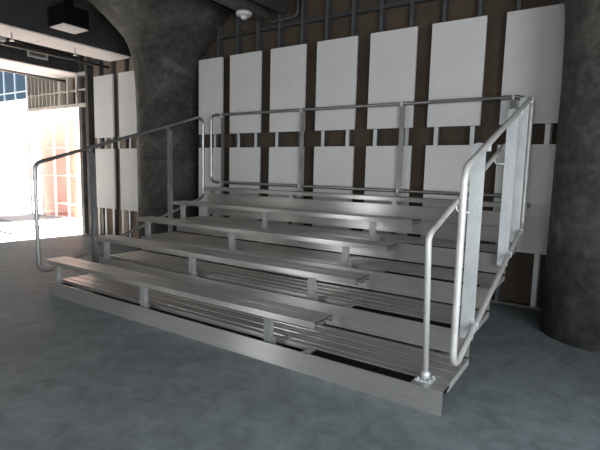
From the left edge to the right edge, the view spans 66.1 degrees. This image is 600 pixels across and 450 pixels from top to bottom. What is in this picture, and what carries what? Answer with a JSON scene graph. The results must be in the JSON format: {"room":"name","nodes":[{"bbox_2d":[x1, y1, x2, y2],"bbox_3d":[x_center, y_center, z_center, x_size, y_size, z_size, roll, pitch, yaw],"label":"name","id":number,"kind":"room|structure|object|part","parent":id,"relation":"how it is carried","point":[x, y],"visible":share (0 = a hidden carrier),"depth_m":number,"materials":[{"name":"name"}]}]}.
{"room":"indoor bleacher area","nodes":[
{"label":"indoor bleacher area","id":0,"kind":"room"},
{"bbox_2d":[62,0,101,13],"bbox_3d":[-4.148,-3.239,3.625,16.100,0.250,9.460,6,8,33],"label":"ceiling","id":1,"kind":"structure","parent":0,"point":[86,4],"depth_m":7.39,"materials":[{"name":"concrete"}]},
{"bbox_2d":[0,36,77,77],"bbox_3d":[-7.332,-3.079,5.813,0.930,0.730,8.940,6,8,33],"label":"ceiling beam","id":2,"kind":"structure","parent":1,"relation":"attached to","point":[11,58],"depth_m":8.78,"materials":[{"name":"paint"}]},
{"bbox_2d":[0,68,65,81],"bbox_3d":[-7.395,-2.653,5.993,0.049,0.049,8.900,6,8,33],"label":"ceiling pipe","id":3,"kind":"object","parent":2,"relation":"hanging from","point":[1,69],"visible":1,"depth_m":9.11,"materials":[{"name":"metal"}]},
{"bbox_2d":[27,50,47,60],"bbox_3d":[-4.906,-3.193,8.616,0.025,0.150,0.370,6,8,33],"label":"grille","id":4,"kind":"object","parent":2,"relation":"attached to","point":[45,57],"visible":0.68,"depth_m":8.61,"materials":[{"name":"grey metal"}]},
{"bbox_2d":[6,38,78,56],"bbox_3d":[-6.901,-3.027,5.590,0.040,0.040,8.840,6,8,33],"label":"ceiling pipe","id":5,"kind":"object","parent":2,"relation":"attached to","point":[15,41],"visible":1,"depth_m":8.65,"materials":[{"name":"metal"}]},
{"bbox_2d":[0,0,130,61],"bbox_3d":[-5.785,-2.987,4.790,0.660,0.600,8.940,6,8,33],"label":"ceiling beam","id":6,"kind":"structure","parent":1,"relation":"attached to","point":[27,20],"depth_m":7.33,"materials":[{"name":"paint"}]},
{"bbox_2d":[48,0,88,33],"bbox_3d":[-3.527,-3.243,7.028,0.390,0.495,0.410,6,8,33],"label":"ceiling light","id":7,"kind":"object","parent":1,"relation":"hanging from","point":[66,17],"visible":1,"depth_m":6.93,"materials":[{"name":"black metal"}]},
{"bbox_3d":[-3.514,-3.388,6.999,0.100,0.200,0.100,6,8,33],"label":"stem","id":8,"kind":"part","parent":7,"relation":"part of","materials":[{"name":"black metal"}]},
{"bbox_2d":[213,0,267,20],"bbox_3d":[-3.001,-2.805,2.952,0.180,0.400,8.940,6,8,33],"label":"ceiling beam","id":9,"kind":"structure","parent":1,"relation":"attached to","point":[259,11],"depth_m":6.30,"materials":[{"name":"metal"}]},
{"bbox_2d":[236,10,251,19],"bbox_3d":[-0.776,-2.897,6.380,0.230,0.093,0.230,6,8,33],"label":"smoke detector","id":10,"kind":"object","parent":9,"relation":"attached to","point":[243,14],"visible":1,"depth_m":6.32,"materials":[{"name":"white plastic"}]},
{"bbox_2d":[254,0,287,14],"bbox_3d":[-2.684,-2.783,2.743,0.100,0.380,8.940,6,8,33],"label":"ceiling beam","id":11,"kind":"structure","parent":1,"relation":"attached to","point":[279,6],"depth_m":6.26,"materials":[{"name":"metal"}]},
{"bbox_2d":[0,0,563,310],"bbox_3d":[-1.646,-1.510,7.700,16.100,4.000,0.220,6,8,33],"label":"wall","id":12,"kind":"structure","parent":0,"point":[316,21],"depth_m":6.05,"materials":[{"name":"wood"}]},
{"bbox_2d":[0,42,109,68],"bbox_3d":[-6.150,-2.669,5.180,0.044,0.044,8.930,6,8,33],"label":"ceiling pipe","id":13,"kind":"object","parent":12,"relation":"attached to","point":[1,43],"visible":1,"depth_m":7.96,"materials":[{"name":"metal"}]},
{"bbox_2d":[26,65,94,235],"bbox_3d":[-5.202,-1.634,9.963,2.440,3.550,0.139,6,8,33],"label":"trim","id":14,"kind":"structure","parent":12,"relation":"attached to","point":[43,95],"depth_m":9.62,"materials":[{"name":"metal"}]},
{"bbox_3d":[-5.184,-2.817,9.854,2.330,0.025,0.104,6,8,33],"label":"header rail","id":15,"kind":"part","parent":14,"relation":"part of","materials":[{"name":"metal"}]},
{"bbox_3d":[-4.641,-3.067,9.455,1.030,0.060,0.124,6,8,33],"label":"header rail","id":16,"kind":"part","parent":14,"relation":"part of","materials":[{"name":"metal"}]},
{"bbox_3d":[-4.222,-1.460,9.326,0.080,3.400,0.139,6,8,33],"label":"jamb post","id":17,"kind":"part","parent":14,"relation":"part of","materials":[{"name":"paint"}]},
{"bbox_2d":[93,74,114,137],"bbox_3d":[-3.788,-2.285,8.907,0.600,1.175,0.036,6,8,33],"label":"panel","id":18,"kind":"object","parent":12,"relation":"attached to","point":[104,115],"visible":1,"depth_m":8.87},
{"bbox_2d":[95,149,116,208],"bbox_3d":[-3.822,-0.912,9.066,0.600,1.160,0.036,6,8,33],"label":"panel","id":19,"kind":"object","parent":12,"relation":"attached to","point":[105,158],"visible":0.91,"depth_m":9.03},
{"bbox_2d":[118,71,136,136],"bbox_3d":[-3.136,-2.219,8.479,0.600,1.175,0.036,6,8,33],"label":"panel","id":20,"kind":"object","parent":12,"relation":"attached to","point":[126,80],"visible":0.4,"depth_m":8.49,"materials":[{"name":"white"}]},
{"bbox_2d":[120,148,137,210],"bbox_3d":[-3.170,-0.846,8.638,0.600,1.160,0.036,6,8,33],"label":"panel","id":21,"kind":"object","parent":12,"relation":"attached to","point":[128,157],"visible":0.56,"depth_m":8.64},
{"bbox_2d":[199,148,220,215],"bbox_3d":[-1.458,-0.673,7.513,0.510,1.160,0.036,6,8,33],"label":"panel","id":22,"kind":"object","parent":12,"relation":"attached to","point":[203,211],"visible":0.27,"depth_m":7.49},
{"bbox_2d":[199,57,223,134],"bbox_3d":[-1.423,-2.045,7.354,0.510,1.175,0.036,6,8,33],"label":"panel","id":23,"kind":"object","parent":12,"relation":"attached to","point":[211,71],"visible":0.76,"depth_m":7.32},
{"bbox_2d":[202,0,236,15],"bbox_3d":[-3.292,-2.768,3.264,0.059,0.059,8.930,6,8,33],"label":"ceiling pipe","id":24,"kind":"object","parent":12,"relation":"attached to","point":[211,2],"visible":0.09,"depth_m":6.49,"materials":[{"name":"metal"}]},
{"bbox_2d":[229,147,260,220],"bbox_3d":[-0.860,-0.612,7.120,0.600,1.160,0.036,6,8,33],"label":"panel","id":25,"kind":"object","parent":12,"relation":"attached to","point":[244,162],"visible":0.56,"depth_m":7.07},
{"bbox_2d":[230,51,261,133],"bbox_3d":[-0.825,-1.985,6.961,0.600,1.175,0.036,6,8,33],"label":"panel","id":26,"kind":"object","parent":12,"relation":"attached to","point":[245,68],"visible":1,"depth_m":6.93,"materials":[{"name":"white"}]},
{"bbox_2d":[264,0,298,23],"bbox_3d":[-0.258,-3.110,6.473,0.586,0.471,0.032,6,8,33],"label":"ceiling pipe","id":27,"kind":"object","parent":12,"relation":"attached to","point":[297,11],"visible":1,"depth_m":6.43,"materials":[{"name":"metal"}]},
{"bbox_2d":[268,147,303,223],"bbox_3d":[-0.210,-0.546,6.694,0.600,1.160,0.036,6,8,33],"label":"panel","id":28,"kind":"object","parent":12,"relation":"attached to","point":[284,162],"visible":0.42,"depth_m":6.66,"materials":[{"name":"white"}]},
{"bbox_2d":[269,44,306,131],"bbox_3d":[-0.176,-1.919,6.535,0.600,1.175,0.036,6,8,33],"label":"panel","id":29,"kind":"object","parent":12,"relation":"attached to","point":[288,66],"visible":0.91,"depth_m":6.51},
{"bbox_2d":[312,146,353,229],"bbox_3d":[0.441,-0.480,6.266,0.600,1.160,0.036,6,8,33],"label":"panel","id":30,"kind":"object","parent":12,"relation":"attached to","point":[333,165],"visible":0.56,"depth_m":6.21,"materials":[{"name":"white"}]},
{"bbox_2d":[315,36,358,130],"bbox_3d":[0.476,-1.853,6.107,0.600,1.175,0.036,6,8,33],"label":"panel","id":31,"kind":"object","parent":12,"relation":"attached to","point":[337,59],"visible":1,"depth_m":6.08,"materials":[{"name":"white"}]},
{"bbox_2d":[363,146,411,235],"bbox_3d":[1.095,-0.414,5.837,0.600,1.160,0.036,6,8,33],"label":"panel","id":32,"kind":"object","parent":12,"relation":"attached to","point":[381,164],"visible":0.56,"depth_m":5.80,"materials":[{"name":"white"}]},
{"bbox_2d":[367,26,417,128],"bbox_3d":[1.129,-1.787,5.677,0.600,1.175,0.036,6,8,33],"label":"panel","id":33,"kind":"object","parent":12,"relation":"attached to","point":[393,53],"visible":1,"depth_m":5.65,"materials":[{"name":"white"}]},
{"bbox_2d":[421,145,472,241],"bbox_3d":[1.745,-0.349,5.410,0.600,1.160,0.036,6,8,33],"label":"panel","id":34,"kind":"object","parent":12,"relation":"attached to","point":[444,164],"visible":0.31,"depth_m":5.40,"materials":[{"name":"white"}]},
{"bbox_2d":[427,15,487,126],"bbox_3d":[1.779,-1.722,5.251,0.600,1.175,0.036,6,8,33],"label":"panel","id":35,"kind":"object","parent":12,"relation":"attached to","point":[458,47],"visible":1,"depth_m":5.22,"materials":[{"name":"white"}]},
{"bbox_2d":[490,144,555,254],"bbox_3d":[2.413,-0.281,4.971,0.600,1.160,0.036,6,8,33],"label":"panel","id":36,"kind":"object","parent":12,"relation":"attached to","point":[534,238],"visible":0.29,"depth_m":4.88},
{"bbox_2d":[499,3,564,124],"bbox_3d":[2.447,-1.654,4.812,0.600,1.175,0.036,6,8,33],"label":"panel","id":37,"kind":"object","parent":12,"relation":"attached to","point":[534,39],"visible":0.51,"depth_m":4.79,"materials":[{"name":"white"}]},
{"bbox_2d":[0,219,599,449],"bbox_3d":[-4.253,0.956,4.112,16.100,0.200,9.460,6,8,33],"label":"floor","id":38,"kind":"structure","parent":0,"point":[74,376],"depth_m":3.00,"materials":[{"name":"concrete"}]},
{"bbox_2d":[88,0,230,256],"bbox_3d":[-2.124,-1.516,7.657,2.520,4.000,2.520,6,8,33],"label":"concrete column","id":39,"kind":"structure","parent":38,"relation":"on","point":[166,40],"depth_m":7.21,"materials":[{"name":"grey concrete"}]},
{"bbox_2d":[33,94,533,415],"bbox_3d":[-0.256,-0.299,4.979,4.639,2.292,2.866,6,8,33],"label":"bleachers","id":40,"kind":"object","parent":38,"relation":"on","point":[411,376],"visible":1,"depth_m":4.32,"materials":[{"name":"metal"}]},
{"bbox_3d":[-2.680,0.551,5.165,0.070,0.261,0.218,6,8,33],"label":"leg","id":41,"kind":"part","parent":40,"relation":"part of","materials":[{"name":"metal"}]},
{"bbox_3d":[-2.493,-0.155,5.575,0.060,1.536,0.045,6,8,33],"label":"post","id":42,"kind":"part","parent":40,"relation":"part of","materials":[{"name":"silver metal"}]},
{"bbox_3d":[-2.338,0.311,5.648,0.070,0.261,0.218,6,8,33],"label":"leg","id":43,"kind":"part","parent":40,"relation":"part of","materials":[{"name":"metal"}]},
{"bbox_3d":[-2.185,-0.548,6.051,0.042,1.984,2.552,6,8,33],"label":"guard rail","id":44,"kind":"part","parent":40,"relation":"part of","materials":[{"name":"silver metal"}]},
{"bbox_3d":[-2.041,0.154,6.076,0.040,1.050,2.475,6,8,33],"label":"support frame","id":45,"kind":"part","parent":40,"relation":"part of","materials":[{"name":"paint"}]},
{"bbox_3d":[-1.447,0.675,4.355,0.070,0.261,0.218,6,8,33],"label":"leg","id":46,"kind":"part","parent":40,"relation":"part of","materials":[{"name":"metal"}]},
{"bbox_3d":[-1.996,0.071,6.132,0.070,0.261,0.218,6,8,33],"label":"leg","id":47,"kind":"part","parent":40,"relation":"part of","materials":[{"name":"metal"}]},
{"bbox_3d":[-1.834,-0.623,6.506,0.060,1.522,0.045,6,8,33],"label":"post","id":48,"kind":"part","parent":40,"relation":"part of","materials":[{"name":"silver metal"}]},
{"bbox_3d":[-1.654,-0.168,6.616,0.070,0.261,0.218,6,8,33],"label":"leg","id":49,"kind":"part","parent":40,"relation":"part of","materials":[{"name":"metal"}]},
{"bbox_3d":[-1.105,0.436,4.839,0.070,0.261,0.218,6,8,33],"label":"leg","id":50,"kind":"part","parent":40,"relation":"part of","materials":[{"name":"metal"}]},
{"bbox_3d":[-0.817,0.278,5.272,0.040,1.050,2.475,6,8,33],"label":"support frame","id":51,"kind":"part","parent":40,"relation":"part of","materials":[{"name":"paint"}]},
{"bbox_3d":[-1.202,-0.883,7.248,0.060,1.642,0.054,6,8,33],"label":"post","id":52,"kind":"part","parent":40,"relation":"part of","materials":[{"name":"silver metal"}]},
{"bbox_3d":[-0.763,0.196,5.322,0.070,0.261,0.218,6,8,33],"label":"leg","id":53,"kind":"part","parent":40,"relation":"part of","materials":[{"name":"metal"}]},
{"bbox_3d":[-0.421,-0.043,5.806,0.070,0.261,0.218,6,8,33],"label":"leg","id":54,"kind":"part","parent":40,"relation":"part of","materials":[{"name":"metal"}]},
{"bbox_3d":[-0.223,0.799,3.551,0.070,0.261,0.218,6,8,33],"label":"leg","id":55,"kind":"part","parent":40,"relation":"part of","materials":[{"name":"metal"}]},
{"bbox_3d":[0.030,-0.758,6.438,0.060,1.642,0.054,6,8,33],"label":"post","id":56,"kind":"part","parent":40,"relation":"part of","materials":[{"name":"silver metal"}]},
{"bbox_3d":[0.068,0.914,3.329,0.070,0.015,0.121,6,8,33],"label":"nosing plate","id":57,"kind":"part","parent":40,"relation":"part of","materials":[{"name":"metal"}]},
{"bbox_3d":[0.119,0.560,4.035,0.070,0.261,0.218,6,8,33],"label":"leg","id":58,"kind":"part","parent":40,"relation":"part of","materials":[{"name":"metal"}]},
{"bbox_3d":[0.416,0.403,4.462,0.040,1.050,2.475,6,8,33],"label":"support frame","id":59,"kind":"part","parent":40,"relation":"part of","materials":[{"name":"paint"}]},
{"bbox_3d":[0.461,0.320,4.518,0.070,0.261,0.218,6,8,33],"label":"leg","id":60,"kind":"part","parent":40,"relation":"part of","materials":[{"name":"metal"}]},
{"bbox_3d":[0.410,0.674,3.813,0.070,0.015,0.121,6,8,33],"label":"nosing plate","id":61,"kind":"part","parent":40,"relation":"part of","materials":[{"name":"metal"}]},
{"bbox_3d":[0.465,-1.012,6.065,4.532,1.091,0.042,6,8,33],"label":"guard rail","id":62,"kind":"part","parent":40,"relation":"part of","materials":[{"name":"silver metal"}]},
{"bbox_3d":[0.803,0.081,5.002,0.070,0.261,0.218,6,8,33],"label":"leg","id":63,"kind":"part","parent":40,"relation":"part of","materials":[{"name":"metal"}]},
{"bbox_3d":[1.230,-0.637,5.650,0.060,1.642,0.054,6,8,33],"label":"post","id":64,"kind":"part","parent":40,"relation":"part of","materials":[{"name":"silver metal"}]},
{"bbox_3d":[0.802,0.988,2.847,0.208,0.019,0.121,6,8,33],"label":"nosing plate","id":65,"kind":"part","parent":40,"relation":"part of","materials":[{"name":"metal"}]},
{"bbox_3d":[1.349,0.497,3.849,0.040,1.050,2.475,6,8,33],"label":"support frame","id":66,"kind":"part","parent":40,"relation":"part of","materials":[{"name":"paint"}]},
{"bbox_3d":[1.430,0.098,3.664,0.123,1.593,2.344,6,8,33],"label":"handrail","id":67,"kind":"part","parent":40,"relation":"part of","materials":[{"name":"silver metal"}]},
{"bbox_3d":[1.184,0.121,3.144,0.090,1.344,0.045,6,8,33],"label":"post","id":68,"kind":"part","parent":40,"relation":"part of","materials":[{"name":"silver metal"}]},
{"bbox_3d":[1.531,0.513,3.785,0.100,0.019,0.121,6,8,33],"label":"nosing plate","id":69,"kind":"part","parent":40,"relation":"part of","materials":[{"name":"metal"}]},
{"bbox_3d":[1.583,-0.185,3.611,0.042,1.919,2.412,6,8,33],"label":"guard rail","id":70,"kind":"part","parent":40,"relation":"part of","materials":[{"name":"silver metal"}]},
{"bbox_3d":[1.845,-0.323,4.082,0.090,1.383,0.045,6,8,33],"label":"post","id":71,"kind":"part","parent":40,"relation":"part of","materials":[{"name":"silver metal"}]},
{"bbox_3d":[2.254,-0.533,4.978,0.060,1.642,0.054,6,8,33],"label":"post","id":72,"kind":"part","parent":40,"relation":"part of","materials":[{"name":"grey metal"}]},
{"bbox_3d":[2.153,-0.530,4.520,0.090,1.400,0.045,6,8,33],"label":"post","id":73,"kind":"part","parent":40,"relation":"part of","materials":[{"name":"silver metal"}]},
{"bbox_2d":[540,0,599,352],"bbox_3d":[2.792,-0.967,3.975,2.520,4.000,2.520,6,8,33],"label":"concrete column","id":74,"kind":"structure","parent":38,"relation":"on","point":[570,313],"depth_m":3.88,"materials":[{"name":"grey concrete"}]},
{"label":"outside","id":75,"kind":"structure","parent":0,"visible":0},
{"bbox_2d":[0,180,81,231],"bbox_3d":[-2.544,-2.052,30.654,52.000,0.245,36.940,6,8,33],"label":"ground","id":76,"kind":"structure","parent":75,"point":[68,224],"depth_m":14.58,"materials":[{"name":"white concrete"}]},
{"bbox_2d":[0,71,81,220],"bbox_3d":[-8.313,-2.861,13.520,9.200,5.013,0.080,6,8,33],"label":"window","id":77,"kind":"structure","parent":76,"relation":"on","point":[13,86],"depth_m":13.24,"materials":[{"name":"white glass"}]},
{"bbox_3d":[-8.273,-4.493,13.330,9.200,1.700,0.008,6,8,33],"label":"glass pane","id":78,"kind":"part","parent":77,"relation":"part of","materials":[{"name":"blue glass"}]},
{"bbox_2d":[42,119,81,217],"bbox_3d":[-6.726,-1.646,13.427,1.750,2.700,0.600,6,8,33],"label":"brick pier","id":79,"kind":"structure","parent":76,"relation":"on","point":[73,124],"depth_m":13.08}
]}

